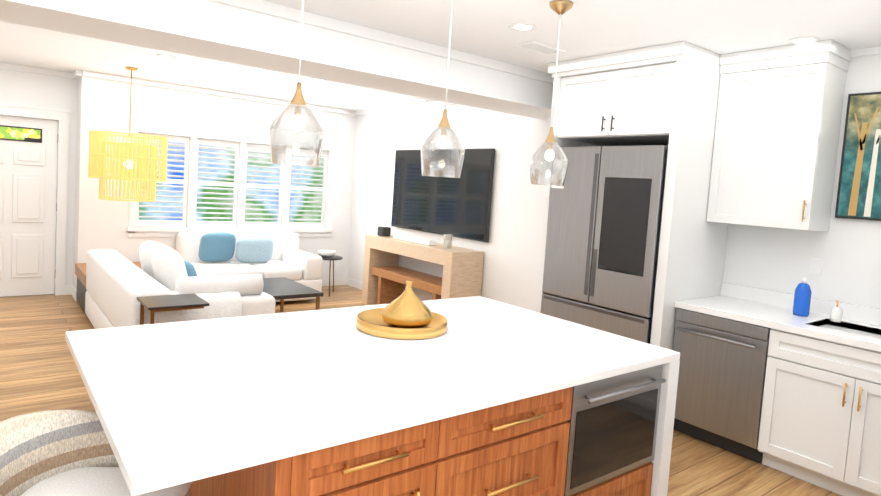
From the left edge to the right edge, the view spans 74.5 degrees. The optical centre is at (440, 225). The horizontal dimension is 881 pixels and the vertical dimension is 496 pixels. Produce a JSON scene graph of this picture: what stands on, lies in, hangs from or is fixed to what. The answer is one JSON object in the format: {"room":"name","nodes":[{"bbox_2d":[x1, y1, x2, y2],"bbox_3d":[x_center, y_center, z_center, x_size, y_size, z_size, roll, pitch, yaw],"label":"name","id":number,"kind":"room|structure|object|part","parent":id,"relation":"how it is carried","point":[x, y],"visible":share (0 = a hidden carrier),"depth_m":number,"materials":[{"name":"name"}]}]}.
{"room":"kitchen and living room","nodes":[
{"label":"kitchen and living room","id":0,"kind":"room"},
{"bbox_2d":[0,69,79,293],"bbox_3d":[-5.323,-0.499,6.238,2.650,2.620,0.150,1,5,-38],"label":"wall","id":1,"kind":"structure","parent":0,"point":[16,87],"depth_m":6.73,"materials":[{"name":"white paint"}]},
{"bbox_2d":[0,115,57,296],"bbox_3d":[-4.895,-0.213,6.556,0.912,2.048,0.090,1,5,-38],"label":"entry door","id":2,"kind":"structure","parent":1,"relation":"in","point":[28,177],"depth_m":6.67,"materials":[{"name":"white wood"}]},
{"bbox_2d":[0,126,40,139],"bbox_3d":[-4.842,-1.043,6.502,0.580,0.130,0.004,1,5,-38],"label":"glass lite","id":3,"kind":"object","parent":2,"relation":"attached to","point":[13,133],"visible":1,"depth_m":6.55,"materials":[{"name":"glass"}]},
{"bbox_3d":[-4.840,-1.043,6.500,0.610,0.160,0.010,1,5,-38],"label":"lite frame","id":4,"kind":"part","parent":2,"relation":"part of","materials":[{"name":"grey plastic"}]},
{"bbox_2d":[0,62,71,294],"bbox_3d":[-5.305,-0.490,6.119,2.470,2.619,0.060,1,5,-38],"label":"trim","id":5,"kind":"structure","parent":1,"relation":"attached to","point":[61,115],"depth_m":6.78,"materials":[{"name":"white wood"}]},
{"bbox_2d":[72,76,355,289],"bbox_3d":[-2.775,-0.433,7.728,3.500,2.620,0.150,1,5,-38],"label":"wall","id":6,"kind":"structure","parent":0,"point":[101,104],"depth_m":7.10,"materials":[{"name":"white paint"}]},
{"bbox_2d":[64,110,70,294],"bbox_3d":[-4.231,-0.458,6.701,0.060,2.619,0.330,1,5,-38],"label":"trim","id":7,"kind":"structure","parent":6,"relation":"attached to","point":[69,111],"depth_m":6.81,"materials":[{"name":"white"}]},
{"bbox_2d":[135,132,188,226],"bbox_3d":[-3.444,-0.560,7.171,0.579,1.132,0.063,1,5,-38],"label":"window shutters","id":8,"kind":"object","parent":6,"relation":"attached to","point":[184,182],"depth_m":7.23,"materials":[{"name":"white wood"}]},
{"bbox_2d":[68,70,355,300],"bbox_3d":[-2.758,-0.423,7.609,3.500,2.619,0.060,1,5,-38],"label":"trim","id":9,"kind":"structure","parent":6,"relation":"attached to","point":[133,231],"depth_m":7.50,"materials":[{"name":"white wood"}]},
{"bbox_2d":[193,138,238,226],"bbox_3d":[-2.934,-0.555,7.571,0.540,1.128,0.063,1,5,-38],"label":"window shutters","id":10,"kind":"object","parent":6,"relation":"attached to","point":[201,141],"depth_m":7.56,"materials":[{"name":"white wood"}]},
{"bbox_2d":[243,143,284,227],"bbox_3d":[-2.437,-0.546,7.960,0.535,1.131,0.063,1,5,-38],"label":"window shutters","id":11,"kind":"object","parent":6,"relation":"attached to","point":[277,224],"depth_m":7.94,"materials":[{"name":"white wood"}]},
{"bbox_2d":[287,147,327,227],"bbox_3d":[-1.926,-0.541,8.360,0.564,1.130,0.063,1,5,-38],"label":"window shutters","id":12,"kind":"object","parent":6,"relation":"attached to","point":[324,153],"depth_m":8.37,"materials":[{"name":"white wood"}]},
{"bbox_2d":[0,285,841,495],"bbox_3d":[-1.488,1.267,4.048,6.320,0.100,8.620,1,5,-38],"label":"floor","id":13,"kind":"structure","parent":0,"point":[39,371],"depth_m":4.09,"materials":[{"name":"brown wood"}]},
{"bbox_2d":[0,410,191,495],"bbox_3d":[-1.008,0.984,1.611,0.482,0.855,0.582,3,4,-6],"label":"bar stool","id":14,"kind":"object","parent":13,"relation":"on","point":[57,453],"visible":0.75,"depth_m":1.69,"materials":[{"name":"beige fabric"}]},
{"bbox_2d":[0,466,191,495],"bbox_3d":[-0.970,0.796,1.601,0.430,0.075,0.440,3,4,-6],"label":"cushion","id":15,"kind":"object","parent":14,"relation":"on","point":[66,480],"depth_m":1.68,"materials":[{"name":"white fabric"}]},
{"bbox_2d":[137,294,208,324],"bbox_3d":[-1.854,0.850,3.986,0.380,0.688,0.370,1,5,-38],"label":"table","id":16,"kind":"object","parent":13,"relation":"on","point":[153,304],"visible":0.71,"depth_m":3.91,"materials":[{"name":"dark wood"},{"name":"brown wood"}]},
{"bbox_2d":[75,232,322,328],"bbox_3d":[-2.111,0.553,6.094,2.610,0.925,3.352,1,5,-38],"label":"sofa","id":17,"kind":"object","parent":13,"relation":"on","point":[223,274],"visible":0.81,"depth_m":5.09,"materials":[{"name":"white fabric"}]},
{"bbox_2d":[138,240,191,308],"bbox_3d":[-2.369,0.393,4.981,0.285,0.490,1.049,1,5,-38],"label":"pillow","id":18,"kind":"object","parent":17,"relation":"on","point":[164,264],"depth_m":4.61,"materials":[{"name":"white fabric"}]},
{"bbox_2d":[263,277,322,311],"bbox_3d":[-1.816,0.845,6.240,0.700,0.398,1.000,1,5,-38],"label":"coffee table","id":19,"kind":"object","parent":13,"relation":"on","point":[281,289],"visible":0.46,"depth_m":6.09,"materials":[{"name":"grey wood"}]},
{"bbox_2d":[318,250,342,296],"bbox_3d":[-1.584,0.642,7.991,0.440,0.599,0.440,1,5,-38],"label":"side table","id":20,"kind":"object","parent":13,"relation":"on","point":[327,255],"visible":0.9,"depth_m":7.89,"materials":[{"name":"grey metal"}]},
{"bbox_2d":[318,250,335,257],"bbox_3d":[-1.567,0.383,7.973,0.250,0.079,0.250,1,5,-38],"label":"bowl","id":21,"kind":"object","parent":20,"relation":"on","point":[323,253],"depth_m":7.90,"materials":[{"name":"white ceramic"}]},
{"bbox_2d":[65,296,679,495],"bbox_3d":[-0.227,0.946,2.443,2.180,0.918,1.364,1,5,-38],"label":"kitchen island","id":22,"kind":"object","parent":13,"relation":"on","point":[482,396],"visible":1,"depth_m":1.98,"materials":[{"name":"white stone"}]},
{"bbox_2d":[356,281,447,339],"bbox_3d":[-0.172,0.361,2.671,0.420,0.220,0.420,1,5,-38],"label":"decorative tray","id":23,"kind":"object","parent":22,"relation":"on","point":[407,314],"visible":1,"depth_m":2.59,"materials":[{"name":"gold metal"}]},
{"bbox_2d":[561,362,665,495],"bbox_3d":[0.730,0.816,2.350,0.602,0.438,0.069,1,5,-38],"label":"microwave","id":24,"kind":"object","parent":22,"relation":"in","point":[616,422],"depth_m":2.34,"materials":[{"name":"silver metal"}]},
{"bbox_2d":[361,235,483,304],"bbox_3d":[-0.278,0.644,6.997,0.450,0.898,1.800,1,5,-38],"label":"tv console","id":25,"kind":"object","parent":13,"relation":"on","point":[386,277],"visible":0.88,"depth_m":6.77,"materials":[{"name":"brown wood"}]},
{"bbox_2d":[377,226,390,236],"bbox_3d":[-0.729,0.070,7.476,0.120,0.119,0.150,1,5,-38],"label":"speaker","id":26,"kind":"object","parent":25,"relation":"on","point":[383,231],"visible":1,"depth_m":7.42},
{"bbox_2d":[393,234,435,244],"bbox_3d":[-0.324,0.161,6.974,0.100,0.059,0.750,1,5,-38],"label":"soundbar","id":27,"kind":"object","parent":25,"relation":"on","point":[419,240],"visible":1,"depth_m":6.89,"materials":[{"name":"white plastic"}]},
{"bbox_2d":[443,234,452,248],"bbox_3d":[0.081,0.172,6.457,0.100,0.159,0.100,1,5,-38],"label":"candle holder","id":28,"kind":"object","parent":25,"relation":"on","point":[447,243],"visible":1,"depth_m":6.43,"materials":[{"name":"clear glass"}]},
{"bbox_2d":[540,145,667,343],"bbox_3d":[1.437,0.390,4.528,0.812,1.955,0.962,1,5,-38],"label":"refrigerator","id":29,"kind":"object","parent":13,"relation":"on","point":[603,234],"visible":0.5,"depth_m":4.18,"materials":[{"name":"grey metal"}]},
{"bbox_3d":[1.287,-0.003,4.074,0.003,0.670,0.375,1,5,-38],"label":"screen panel","id":30,"kind":"part","parent":29,"relation":"part of","materials":[{"name":"black glass"}]},
{"bbox_2d":[536,41,727,349],"bbox_3d":[1.455,0.064,4.516,0.826,2.615,1.150,1,5,-38],"label":"tall cabinet","id":31,"kind":"object","parent":13,"relation":"on","point":[666,94],"visible":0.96,"depth_m":4.01,"materials":[{"name":"white paint"}]},
{"bbox_2d":[544,182,549,197],"bbox_3d":[0.860,-0.292,4.665,0.011,0.130,0.060,1,5,-38],"label":"wall switch","id":32,"kind":"object","parent":31,"relation":"attached to","point":[547,191],"visible":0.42,"depth_m":4.66,"materials":[{"name":"white plastic"}]},
{"bbox_3d":[1.222,-0.746,4.225,0.034,0.110,0.090,1,5,-38],"label":"cab handle","id":33,"kind":"part","parent":31,"relation":"part of","materials":[{"name":"grey plastic"}]},
{"bbox_2d":[673,308,770,463],"bbox_3d":[1.989,1.018,3.919,0.702,0.862,0.594,1,5,-38],"label":"dishwasher","id":34,"kind":"object","parent":13,"relation":"on","point":[721,381],"visible":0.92,"depth_m":3.71,"materials":[{"name":"silver metal"}]},
{"bbox_3d":[1.756,0.711,3.700,0.060,0.022,0.500,1,5,-38],"label":"handle","id":35,"kind":"part","parent":34,"relation":"part of","materials":[{"name":"silver metal"}]},
{"bbox_2d":[758,330,880,495],"bbox_3d":[2.479,1.087,3.346,0.636,0.868,0.908,1,5,-38],"label":"base cabinet","id":36,"kind":"object","parent":13,"relation":"on","point":[820,424],"depth_m":3.26,"materials":[{"name":"white paint"}]},
{"bbox_2d":[674,294,880,353],"bbox_3d":[2.541,0.641,3.261,0.651,0.040,2.254,1,5,-38],"label":"countertop","id":37,"kind":"structure","parent":36,"relation":"on","point":[756,313],"depth_m":3.61,"materials":[{"name":"white stone"}]},
{"bbox_2d":[793,277,811,316],"bbox_3d":[2.324,0.452,3.718,0.092,0.243,0.092,1,5,-38],"label":"soap bottle","id":38,"kind":"object","parent":37,"relation":"on","point":[802,299],"visible":1,"depth_m":3.69,"materials":[{"name":"blue plastic"}]},
{"bbox_2d":[830,300,842,321],"bbox_3d":[2.451,0.525,3.584,0.065,0.133,0.060,1,5,-38],"label":"soap dispenser","id":39,"kind":"object","parent":37,"relation":"on","point":[836,313],"visible":1,"depth_m":3.57,"materials":[{"name":"white ceramic"}]},
{"bbox_2d":[810,318,880,337],"bbox_3d":[2.509,0.672,3.334,0.386,0.105,0.636,1,5,-38],"label":"sink","id":40,"kind":"object","parent":37,"relation":"in","point":[850,327],"depth_m":3.57,"materials":[{"name":"black metal"}]},
{"bbox_2d":[0,0,880,110],"bbox_3d":[-1.310,-1.441,3.864,6.320,0.100,8.620,1,5,-38],"label":"ceiling","id":41,"kind":"structure","parent":0,"point":[589,28],"depth_m":3.73,"materials":[{"name":"white paint"}]},
{"bbox_2d":[88,67,167,201],"bbox_3d":[-3.305,-0.973,6.160,0.735,1.398,0.734,1,5,-38],"label":"rattan pendant light","id":42,"kind":"object","parent":41,"relation":"hanging from","point":[127,155],"visible":1,"depth_m":5.98,"materials":[{"name":"natural rattan"},{"name":"brass"}]},
{"bbox_3d":[-3.328,-0.626,6.184,0.735,0.700,0.734,1,5,-38],"label":"lamp shade","id":43,"kind":"part","parent":42,"relation":"part of","materials":[{"name":"yellow wicker"}]},
{"bbox_3d":[-3.283,-1.311,6.137,0.120,0.718,0.120,1,5,-38],"label":"rod","id":44,"kind":"part","parent":42,"relation":"part of","materials":[{"name":"gold metal"}]},
{"bbox_2d":[157,54,176,58],"bbox_3d":[-2.543,-1.571,5.383,0.168,0.006,0.168,7,5,43],"label":"recessed light","id":45,"kind":"object","parent":41,"relation":"in","point":[160,55],"depth_m":5.37,"materials":[{"name":"white"}]},
{"bbox_2d":[0,0,552,118],"bbox_3d":[-1.213,-1.227,3.736,6.020,0.294,0.540,1,5,-38],"label":"ceiling beam","id":46,"kind":"structure","parent":41,"relation":"attached to","point":[206,18],"depth_m":3.68,"materials":[{"name":"white paint"}]},
{"bbox_2d":[4,0,553,109],"bbox_3d":[-1.024,-1.199,3.520,5.990,0.294,0.035,1,5,-38],"label":"trim","id":47,"kind":"structure","parent":46,"relation":"attached to","point":[274,10],"depth_m":3.81,"materials":[{"name":"white wood"}]},
{"bbox_2d":[269,0,323,166],"bbox_3d":[-0.541,-0.733,2.255,0.214,0.988,0.214,1,5,-38],"label":"pendant light","id":48,"kind":"object","parent":41,"relation":"hanging from","point":[297,104],"visible":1,"depth_m":2.25,"materials":[{"name":"clear glass"}]},
{"bbox_3d":[-0.566,-0.358,2.281,0.214,0.235,0.214,1,5,-38],"label":"glass","id":49,"kind":"part","parent":48,"relation":"part of","materials":[{"name":"clear glass"}]},
{"bbox_3d":[-0.533,-0.863,2.247,0.007,0.610,0.006,1,5,-38],"label":"cord","id":50,"kind":"part","parent":48,"relation":"part of","materials":[{"name":"white plastic"}]},
{"bbox_2d":[311,78,326,81],"bbox_3d":[-1.279,-1.538,6.116,0.168,0.006,0.168,7,5,43],"label":"recessed light","id":51,"kind":"object","parent":41,"relation":"in","point":[317,80],"depth_m":6.12,"materials":[{"name":"white plastic"}]},
{"bbox_2d":[415,99,427,101],"bbox_3d":[-0.234,-1.534,7.074,0.168,0.006,0.168,7,5,43],"label":"recessed light","id":52,"kind":"object","parent":41,"relation":"in","point":[421,100],"depth_m":7.07,"materials":[{"name":"white"}]},
{"bbox_2d":[420,0,464,177],"bbox_3d":[0.035,-0.729,2.754,0.214,0.988,0.214,1,5,-38],"label":"pendant light","id":53,"kind":"object","parent":41,"relation":"hanging from","point":[445,130],"visible":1,"depth_m":2.74,"materials":[{"name":"clear glass"}]},
{"bbox_3d":[0.010,-0.354,2.779,0.214,0.235,0.214,1,5,-38],"label":"glass","id":54,"kind":"part","parent":53,"relation":"part of","materials":[{"name":"clear glass"}]},
{"bbox_3d":[0.043,-0.859,2.745,0.007,0.610,0.006,1,5,-38],"label":"cord","id":55,"kind":"part","parent":53,"relation":"part of","materials":[{"name":"white plastic"}]},
{"bbox_2d":[509,23,535,30],"bbox_3d":[0.518,-1.253,3.652,0.168,0.006,0.168,7,5,43],"label":"recessed light","id":56,"kind":"object","parent":41,"relation":"in","point":[532,27],"depth_m":3.64,"materials":[{"name":"white plastic"}]},
{"bbox_2d":[514,41,564,54],"bbox_3d":[0.711,-1.273,4.149,0.340,0.007,0.180,1,5,-38],"label":"ceiling vent","id":57,"kind":"object","parent":41,"relation":"in","point":[537,47],"visible":0.96,"depth_m":4.09,"materials":[{"name":"grey metal"}]},
{"bbox_2d":[530,0,572,185],"bbox_3d":[0.626,-0.719,3.189,0.214,0.988,0.214,1,5,-38],"label":"pendant light","id":58,"kind":"object","parent":41,"relation":"hanging from","point":[560,7],"visible":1,"depth_m":3.16,"materials":[{"name":"clear glass"}]},
{"bbox_3d":[0.601,-0.344,3.214,0.214,0.235,0.214,1,5,-38],"label":"glass","id":59,"kind":"part","parent":58,"relation":"part of","materials":[{"name":"clear glass"}]},
{"bbox_3d":[0.635,-0.850,3.180,0.007,0.610,0.006,1,5,-38],"label":"cord","id":60,"kind":"part","parent":58,"relation":"part of","materials":[{"name":"white plastic"}]},
{"bbox_2d":[787,37,819,44],"bbox_3d":[2.220,-1.133,3.542,0.168,0.006,0.168,7,5,43],"label":"recessed light","id":61,"kind":"object","parent":41,"relation":"in","point":[799,40],"depth_m":3.53,"materials":[{"name":"white plastic"}]},
{"bbox_2d":[348,55,880,311],"bbox_3d":[1.152,-0.037,5.701,0.150,2.620,8.220,1,5,-38],"label":"wall","id":62,"kind":"structure","parent":0,"point":[846,250],"depth_m":5.99,"materials":[{"name":"white paint"}]},
{"bbox_2d":[344,101,456,289],"bbox_3d":[-0.255,-0.239,7.331,0.060,2.619,3.600,1,5,-38],"label":"trim","id":63,"kind":"structure","parent":62,"relation":"attached to","point":[347,281],"depth_m":7.82,"materials":[{"name":"white wood"}]},
{"bbox_2d":[391,149,494,241],"bbox_3d":[-0.029,-0.416,7.041,0.058,1.020,1.900,1,5,-38],"label":"wall-mounted tv","id":64,"kind":"object","parent":62,"relation":"attached to","point":[460,207],"visible":0.98,"depth_m":6.88,"materials":[{"name":"grey plastic"}]},
{"bbox_2d":[706,55,848,230],"bbox_3d":[2.246,-0.528,3.911,0.336,1.060,0.651,1,5,-38],"label":"upper cabinet","id":65,"kind":"object","parent":62,"relation":"attached to","point":[777,130],"depth_m":3.75,"materials":[{"name":"white paint"}]},
{"bbox_2d":[720,282,880,325],"bbox_3d":[2.794,0.575,3.451,0.020,0.100,2.254,1,5,-38],"label":"backsplash","id":66,"kind":"structure","parent":62,"relation":"attached to","point":[752,294],"depth_m":3.94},
{"bbox_2d":[835,92,880,220],"bbox_3d":[2.821,-0.411,3.420,0.038,0.790,0.775,1,5,-38],"label":"painting","id":67,"kind":"object","parent":62,"relation":"attached to","point":[859,191],"visible":1,"depth_m":3.63,"materials":[{"name":"multicoloured paint"}]},
{"bbox_2d":[850,46,880,57],"bbox_3d":[2.896,-1.056,3.342,0.035,0.044,2.270,1,5,-38],"label":"trim","id":68,"kind":"structure","parent":62,"relation":"attached to","point":[871,51],"depth_m":3.62,"materials":[{"name":"white wood"}]},
{"label":"outside","id":69,"kind":"structure","parent":0,"visible":0},
{"bbox_2d":[139,139,323,222],"bbox_3d":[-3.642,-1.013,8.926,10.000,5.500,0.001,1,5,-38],"label":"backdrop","id":70,"kind":"structure","parent":69,"point":[229,191],"depth_m":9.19,"materials":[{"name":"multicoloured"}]}
]}

